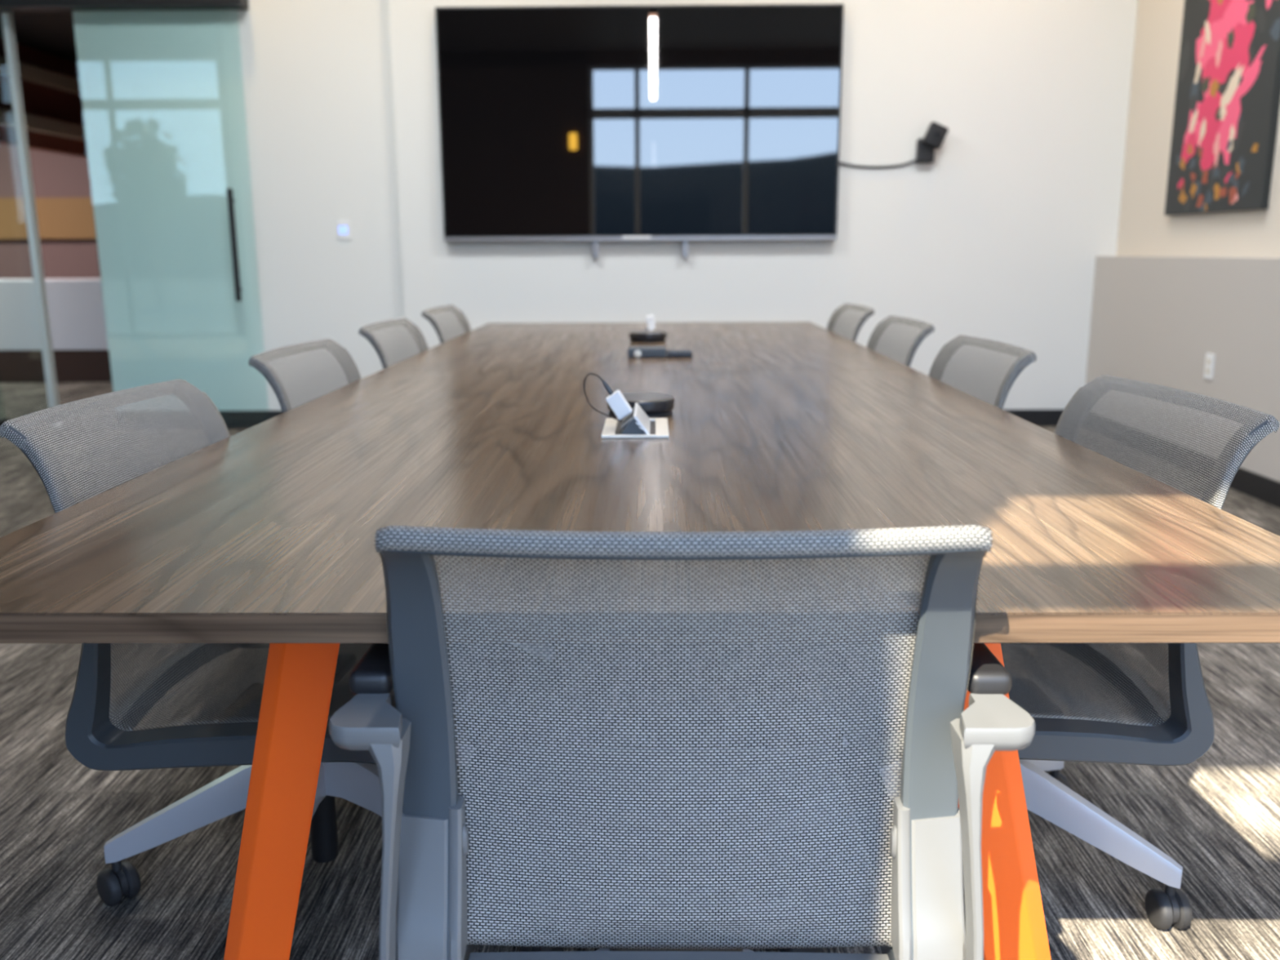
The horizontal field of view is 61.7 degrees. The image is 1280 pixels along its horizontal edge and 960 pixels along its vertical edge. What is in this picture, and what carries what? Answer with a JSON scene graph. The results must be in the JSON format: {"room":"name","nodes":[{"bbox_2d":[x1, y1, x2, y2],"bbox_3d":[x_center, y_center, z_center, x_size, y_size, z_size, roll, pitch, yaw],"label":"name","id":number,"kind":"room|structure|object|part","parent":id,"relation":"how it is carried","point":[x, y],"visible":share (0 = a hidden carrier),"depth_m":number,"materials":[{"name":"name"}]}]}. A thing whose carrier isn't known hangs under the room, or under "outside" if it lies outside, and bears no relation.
{"room":"conference room","nodes":[
{"label":"conference room","id":0,"kind":"room"},
{"bbox_2d":[0,11,77,62],"bbox_3d":[-5.648,-3.624,8.408,7.099,0.060,4.179,0,12,1],"label":"ceiling","id":1,"kind":"structure","parent":0,"point":[52,33],"depth_m":8.82,"materials":[{"name":"black paint"}]},
{"bbox_2d":[0,37,88,157],"bbox_3d":[-5.452,-3.225,8.737,0.120,0.860,3.500,0,12,1],"label":"wall","id":2,"kind":"structure","parent":0,"point":[38,100],"depth_m":9.71,"materials":[{"name":"brown"}]},
{"bbox_2d":[0,55,81,95],"bbox_3d":[-5.343,-3.411,8.695,0.100,0.120,3.500,0,12,1],"label":"beam","id":3,"kind":"structure","parent":2,"relation":"attached to","point":[28,73],"depth_m":9.54,"materials":[{"name":"beige"}]},
{"bbox_2d":[0,107,86,141],"bbox_3d":[-5.341,-3.001,8.783,0.100,0.120,3.500,0,12,1],"label":"beam","id":4,"kind":"structure","parent":2,"relation":"attached to","point":[33,122],"depth_m":9.57,"materials":[{"name":"beige wood"}]},
{"bbox_2d":[0,144,101,279],"bbox_3d":[-5.615,-3.027,10.775,7.500,3.620,0.200,0,12,1],"label":"wall","id":5,"kind":"structure","parent":0,"point":[54,175],"depth_m":10.72,"materials":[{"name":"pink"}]},
{"bbox_2d":[0,197,97,239],"bbox_3d":[-5.490,-2.618,10.723,3.150,0.400,0.070,0,12,1],"label":"wall panel","id":6,"kind":"object","parent":5,"relation":"attached to","point":[58,218],"visible":0.2,"depth_m":10.70,"materials":[{"name":"brown wood"}]},
{"bbox_2d":[72,0,404,410],"bbox_3d":[-2.385,-2.122,6.474,1.870,3.620,0.150,0,12,1],"label":"wall","id":7,"kind":"structure","parent":0,"point":[286,106],"depth_m":6.47,"materials":[{"name":"white paint"}]},
{"bbox_2d":[226,426,253,429],"bbox_3d":[-2.803,-0.328,6.717,1.020,0.014,0.035,0,12,1],"label":"trim","id":8,"kind":"structure","parent":7,"relation":"attached to","point":[228,427],"depth_m":6.70,"materials":[{"name":"black paint"}]},
{"bbox_2d":[218,410,282,426],"bbox_3d":[-2.378,-0.386,6.762,1.869,0.105,0.014,0,12,1],"label":"baseboard","id":9,"kind":"structure","parent":7,"relation":"attached to","point":[231,418],"depth_m":6.75,"materials":[{"name":"black paint"}]},
{"bbox_2d":[336,219,350,239],"bbox_3d":[-1.803,-1.519,6.514,0.075,0.118,0.010,0,12,1],"label":"light switch","id":10,"kind":"object","parent":7,"relation":"attached to","point":[343,225],"visible":1,"depth_m":6.51,"materials":[{"name":"white plastic"}]},
{"bbox_2d":[0,382,1279,959],"bbox_3d":[-2.981,0.048,5.290,12.900,0.120,12.150,0,12,1],"label":"floor","id":11,"kind":"structure","parent":0,"point":[1216,815],"depth_m":1.98,"materials":[{"name":"carpet"}]},
{"bbox_2d":[0,11,59,407],"bbox_3d":[-3.728,-1.622,6.562,0.040,2.620,0.060,0,12,1],"label":"trim","id":12,"kind":"structure","parent":11,"relation":"on","point":[7,20],"depth_m":6.54,"materials":[{"name":"silver metal"}]},
{"bbox_2d":[0,278,112,382],"bbox_3d":[-5.056,-1.307,9.322,1.650,0.860,0.650,0,12,1],"label":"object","id":13,"kind":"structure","parent":11,"relation":"on","point":[76,307],"depth_m":9.00,"materials":[{"name":"white"}]},
{"bbox_2d":[0,378,395,906],"bbox_3d":[-0.562,0.289,1.789,0.720,0.850,0.686,1,12,4],"label":"office chair","id":14,"kind":"object","parent":11,"relation":"on","point":[134,706],"visible":0.33,"depth_m":1.73,"materials":[{"name":"grey fabric"}]},
{"bbox_3d":[-0.740,0.551,1.832,0.332,0.168,0.043,-3,12,-14],"label":"arm","id":15,"kind":"part","parent":14,"relation":"part of","materials":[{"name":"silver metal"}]},
{"bbox_3d":[-0.600,0.128,1.791,0.596,0.522,0.556,1,12,4],"label":"chair frame","id":16,"kind":"part","parent":14,"relation":"part of","materials":[{"name":"grey plastic"}]},
{"bbox_3d":[-0.547,0.335,1.832,0.485,0.055,0.452,1,12,4],"label":"seat","id":17,"kind":"part","parent":14,"relation":"part of","materials":[{"name":"grey fabric"}]},
{"bbox_3d":[-0.571,0.580,1.696,0.043,0.168,0.332,1,12,4],"label":"arm","id":18,"kind":"part","parent":14,"relation":"part of","materials":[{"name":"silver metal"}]},
{"bbox_3d":[-0.387,0.554,1.810,0.332,0.168,0.043,5,13,21],"label":"arm","id":19,"kind":"part","parent":14,"relation":"part of","materials":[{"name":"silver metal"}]},
{"bbox_2d":[248,338,361,413],"bbox_3d":[-0.550,0.091,2.713,0.720,0.850,0.686,0,12,3],"label":"office chair","id":20,"kind":"object","parent":11,"relation":"on","point":[300,374],"visible":0.17,"depth_m":2.67,"materials":[{"name":"grey fabric"}]},
{"bbox_2d":[358,317,428,368],"bbox_3d":[-0.539,-0.101,3.612,0.720,0.850,0.686,0,12,3],"label":"office chair","id":21,"kind":"object","parent":11,"relation":"on","point":[394,341],"visible":0.14,"depth_m":3.59,"materials":[{"name":"grey fabric"}]},
{"bbox_3d":[-0.577,-0.263,3.614,0.596,0.522,0.556,0,12,3],"label":"chair frame","id":22,"kind":"part","parent":21,"relation":"part of","materials":[{"name":"grey plastic"}]},
{"bbox_2d":[421,304,471,343],"bbox_3d":[-0.527,-0.294,4.512,0.720,0.850,0.686,0,12,3],"label":"office chair","id":23,"kind":"object","parent":11,"relation":"on","point":[449,322],"visible":0.15,"depth_m":4.50,"materials":[{"name":"grey fabric"}]},
{"bbox_3d":[-0.566,-0.456,4.513,0.596,0.522,0.556,0,12,3],"label":"chair frame","id":24,"kind":"part","parent":23,"relation":"part of","materials":[{"name":"grey plastic"}]},
{"bbox_2d":[0,321,1279,959],"bbox_3d":[0.018,0.044,3.186,1.556,0.740,4.257,0,12,1],"label":"conference table","id":25,"kind":"object","parent":11,"relation":"on","point":[264,532],"visible":0.75,"depth_m":1.44,"materials":[{"name":"brown wood"}]},
{"bbox_3d":[-0.445,0.462,1.319,0.236,0.709,0.075,0,12,1],"label":"leg","id":26,"kind":"part","parent":25,"relation":"part of","materials":[{"name":"orange metal"}]},
{"bbox_2d":[601,403,668,438],"bbox_3d":[-0.006,-0.092,1.957,0.112,0.039,0.403,0,12,1],"label":"power outlet","id":27,"kind":"object","parent":25,"relation":"on","point":[637,424],"visible":0.97,"depth_m":1.86,"materials":[{"name":"white plastic"}]},
{"bbox_2d":[583,373,631,421],"bbox_3d":[-0.061,-0.163,2.126,0.098,0.111,0.158,0,12,1],"label":"charger","id":28,"kind":"object","parent":27,"relation":"attached to","point":[615,400],"visible":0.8,"depth_m":2.05,"materials":[{"name":"white plastic"}]},
{"bbox_2d":[620,406,646,434],"bbox_3d":[-0.011,-0.115,2.077,0.049,0.032,0.172,0,12,1],"label":"socket","id":29,"kind":"object","parent":27,"relation":"attached to","point":[635,423],"depth_m":2.00,"materials":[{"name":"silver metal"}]},
{"bbox_3d":[-0.008,-0.102,2.083,0.125,0.006,0.210,0,12,1],"label":"plate","id":30,"kind":"part","parent":27,"relation":"part of","materials":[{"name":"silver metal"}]},
{"bbox_3d":[0.004,-0.118,2.077,0.030,0.038,0.179,0,12,1],"label":"lid","id":31,"kind":"part","parent":27,"relation":"part of","materials":[{"name":"silver metal"}]},
{"bbox_2d":[606,392,675,417],"bbox_3d":[0.002,-0.159,2.279,0.145,0.037,0.145,0,12,1],"label":"puck","id":32,"kind":"object","parent":25,"relation":"on","point":[655,405],"visible":0.68,"depth_m":2.23,"materials":[{"name":"black plastic"}]},
{"bbox_2d":[627,346,666,357],"bbox_3d":[0.023,-0.418,3.498,0.125,0.032,0.095,0,12,1],"label":"controller","id":33,"kind":"object","parent":25,"relation":"on","point":[633,351],"visible":1,"depth_m":3.46,"materials":[{"name":"grey plastic"}]},
{"bbox_2d":[629,330,666,342],"bbox_3d":[0.031,-0.548,4.096,0.145,0.037,0.145,0,12,1],"label":"puck","id":34,"kind":"object","parent":25,"relation":"on","point":[638,336],"visible":1,"depth_m":4.04,"materials":[{"name":"black plastic"}]},
{"bbox_2d":[643,326,653,330],"bbox_3d":[0.034,-0.600,4.330,0.125,0.039,0.210,0,12,1],"label":"power outlet","id":35,"kind":"object","parent":25,"relation":"on","point":[647,328],"visible":0.08,"depth_m":4.28,"materials":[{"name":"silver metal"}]},
{"bbox_2d":[646,315,655,329],"bbox_3d":[0.043,-0.633,4.313,0.037,0.058,0.031,0,12,1],"label":"charger","id":36,"kind":"object","parent":35,"relation":"on","point":[650,319],"visible":0.79,"depth_m":4.30,"materials":[{"name":"white plastic"}]},
{"bbox_2d":[666,349,692,357],"bbox_3d":[0.128,-0.411,3.490,0.082,0.020,0.075,0,12,1],"label":"box","id":37,"kind":"object","parent":25,"relation":"on","point":[670,353],"visible":1,"depth_m":3.45,"materials":[{"name":"black plastic"}]},
{"bbox_3d":[0.434,0.460,1.308,0.236,0.709,0.075,0,12,1],"label":"leg","id":38,"kind":"part","parent":25,"relation":"part of","materials":[{"name":"orange"}]},
{"bbox_2d":[328,524,1035,959],"bbox_3d":[0.041,0.395,1.280,0.716,0.850,0.681,0,12,1],"label":"office chair","id":39,"kind":"object","parent":11,"relation":"on","point":[625,745],"visible":1,"depth_m":1.04,"materials":[{"name":"grey fabric"}]},
{"bbox_3d":[-0.253,0.365,1.046,0.070,0.300,0.086,0,12,1],"label":"armrest","id":40,"kind":"part","parent":39,"relation":"part of","materials":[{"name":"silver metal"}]},
{"bbox_3d":[-0.134,0.659,1.312,0.332,0.168,0.043,-4,13,-17],"label":"arm","id":41,"kind":"part","parent":39,"relation":"part of","materials":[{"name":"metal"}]},
{"bbox_3d":[0.043,0.438,1.335,0.452,0.055,0.485,0,12,1],"label":"seat","id":42,"kind":"part","parent":39,"relation":"part of","materials":[{"name":"grey fabric"}]},
{"bbox_3d":[0.220,0.659,1.308,0.332,0.168,0.043,4,13,18],"label":"arm","id":43,"kind":"part","parent":39,"relation":"part of","materials":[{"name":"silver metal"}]},
{"bbox_3d":[0.330,0.364,1.038,0.070,0.300,0.086,0,12,1],"label":"armrest","id":44,"kind":"part","parent":39,"relation":"part of","materials":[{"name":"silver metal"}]},
{"bbox_2d":[826,302,874,342],"bbox_3d":[0.585,-0.306,4.544,0.713,0.850,0.708,-1,12,-1],"label":"office chair","id":45,"kind":"object","parent":11,"relation":"on","point":[846,321],"visible":0.21,"depth_m":4.50,"materials":[{"name":"grey fabric"}]},
{"bbox_3d":[0.637,-0.462,4.517,0.596,0.522,0.556,-1,12,-1],"label":"chair frame","id":46,"kind":"part","parent":45,"relation":"part of","materials":[{"name":"grey plastic"}]},
{"bbox_2d":[866,315,934,367],"bbox_3d":[0.574,-0.114,3.644,0.713,0.850,0.708,-1,12,-1],"label":"office chair","id":47,"kind":"object","parent":11,"relation":"on","point":[896,338],"visible":0.15,"depth_m":3.59,"materials":[{"name":"grey fabric"}]},
{"bbox_3d":[0.626,-0.270,3.618,0.596,0.522,0.556,-1,12,-1],"label":"chair frame","id":48,"kind":"part","parent":47,"relation":"part of","materials":[{"name":"grey plastic"}]},
{"bbox_2d":[928,334,1036,409],"bbox_3d":[0.563,0.075,2.764,0.713,0.850,0.708,-1,12,-2],"label":"office chair","id":49,"kind":"object","parent":11,"relation":"on","point":[986,370],"visible":0.23,"depth_m":2.69,"materials":[{"name":"grey fabric"}]},
{"bbox_2d":[962,374,1279,936],"bbox_3d":[0.551,0.277,1.820,0.713,0.850,0.708,-1,12,-2],"label":"office chair","id":50,"kind":"object","parent":11,"relation":"on","point":[1135,704],"visible":0.42,"depth_m":1.71,"materials":[{"name":"grey fabric"}]},
{"bbox_3d":[0.525,0.572,1.704,0.043,0.168,0.332,2,12,12],"label":"arm","id":51,"kind":"part","parent":50,"relation":"part of","materials":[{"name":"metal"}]},
{"bbox_3d":[0.706,0.508,2.002,0.332,0.168,0.043,-11,16,-40],"label":"arm","id":52,"kind":"part","parent":50,"relation":"part of","materials":[{"name":"silver metal"}]},
{"bbox_3d":[0.551,0.328,1.837,0.485,0.055,0.452,-1,12,-2],"label":"seat","id":53,"kind":"part","parent":50,"relation":"part of","materials":[{"name":"grey fabric"}]},
{"bbox_3d":[0.720,0.553,1.790,0.221,0.168,0.287,-5,13,-23],"label":"arm","id":54,"kind":"part","parent":50,"relation":"part of","materials":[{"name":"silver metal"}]},
{"bbox_3d":[0.603,0.121,1.795,0.596,0.522,0.556,-1,12,-2],"label":"chair frame","id":55,"kind":"part","parent":50,"relation":"part of","materials":[{"name":"grey plastic"}]},
{"bbox_2d":[388,0,1137,409],"bbox_3d":[0.815,-2.123,6.408,4.530,3.620,0.200,0,12,1],"label":"wall","id":56,"kind":"structure","parent":0,"point":[1000,237],"depth_m":6.41,"materials":[{"name":"white paint"}]},
{"bbox_2d":[435,3,844,257],"bbox_3d":[-0.002,-2.029,6.301,2.343,1.417,0.066,0,11,1],"label":"television","id":57,"kind":"object","parent":56,"relation":"attached to","point":[685,123],"visible":1,"depth_m":6.26,"materials":[{"name":"black"}]},
{"bbox_2d":[839,159,915,168],"bbox_3d":[1.410,-1.874,6.341,0.494,0.060,0.020,0,12,1],"label":"cable","id":58,"kind":"object","parent":56,"relation":"attached to","point":[914,160],"visible":1,"depth_m":6.34,"materials":[{"name":"grey rubber"}]},
{"bbox_2d":[915,121,948,163],"bbox_3d":[1.710,-1.972,6.266,0.163,0.226,0.117,0,12,1],"label":"camera","id":59,"kind":"object","parent":56,"relation":"attached to","point":[936,133],"visible":1,"depth_m":6.23,"materials":[{"name":"black plastic"}]},
{"bbox_2d":[1004,408,1063,426],"bbox_3d":[0.644,-0.382,6.673,4.174,0.105,0.014,0,12,1],"label":"baseboard","id":60,"kind":"structure","parent":56,"relation":"attached to","point":[1039,417],"depth_m":6.64,"materials":[{"name":"black paint"}]},
{"bbox_2d":[1230,467,1279,508],"bbox_3d":[2.694,0.379,3.074,0.014,0.105,7.318,0,12,1],"label":"baseboard","id":61,"kind":"structure","parent":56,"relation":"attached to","point":[1263,488],"depth_m":4.70,"materials":[{"name":"black paint"}]},
{"bbox_2d":[1085,255,1279,481],"bbox_3d":[2.759,-0.076,2.976,0.120,1.035,7.319,0,12,1],"label":"wall panel","id":62,"kind":"object","parent":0,"point":[1156,320],"visible":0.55,"depth_m":5.25,"materials":[{"name":"grey paint"}]},
{"bbox_2d":[1203,352,1215,379],"bbox_3d":[2.721,-0.544,5.127,0.010,0.120,0.075,0,12,1],"label":"wall outlet","id":63,"kind":"object","parent":62,"relation":"attached to","point":[1210,358],"visible":1,"depth_m":5.12,"materials":[{"name":"white plastic"}]},
{"bbox_2d":[1205,367,1210,373],"bbox_3d":[2.718,-0.522,5.131,0.003,0.028,0.036,0,12,1],"label":"socket","id":64,"kind":"object","parent":63,"relation":"attached to","point":[1207,369],"depth_m":5.13,"materials":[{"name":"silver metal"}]},
{"bbox_2d":[1206,358,1211,364],"bbox_3d":[2.718,-0.565,5.122,0.003,0.028,0.036,0,12,1],"label":"socket","id":65,"kind":"object","parent":63,"relation":"attached to","point":[1208,360],"depth_m":5.12,"materials":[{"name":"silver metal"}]},
{"bbox_2d":[1115,0,1279,257],"bbox_3d":[2.913,-1.340,2.703,0.200,3.620,7.320,0,12,1],"label":"wall","id":66,"kind":"structure","parent":0,"point":[1144,228],"depth_m":5.88,"materials":[{"name":"beige paint"}]},
{"bbox_2d":[1164,0,1279,215],"bbox_3d":[2.825,-2.033,5.154,0.036,1.450,0.940,0,12,1],"label":"painting","id":67,"kind":"object","parent":66,"relation":"attached to","point":[1227,102],"visible":1,"depth_m":5.14,"materials":[{"name":"multicoloured fabric"}]},
{"bbox_3d":[-6.376,-3.394,6.252,6.100,1.000,0.150,0,12,1],"label":"wall","id":68,"kind":"structure","parent":0,"visible":0},
{"bbox_2d":[0,0,248,11],"bbox_3d":[-3.180,-2.811,6.191,1.790,0.165,0.134,0,12,1],"label":"trim","id":69,"kind":"structure","parent":68,"relation":"attached to","point":[5,5],"depth_m":6.14,"materials":[{"name":"black paint"}]},
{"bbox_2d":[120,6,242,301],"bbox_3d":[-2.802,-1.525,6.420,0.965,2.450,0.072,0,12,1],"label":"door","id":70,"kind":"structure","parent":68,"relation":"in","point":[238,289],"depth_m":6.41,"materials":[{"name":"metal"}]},
{"bbox_3d":[-2.429,-1.407,6.434,0.032,0.660,0.060,0,12,1],"label":"handle","id":71,"kind":"part","parent":70,"relation":"part of","materials":[{"name":"black plastic"}]}
]}

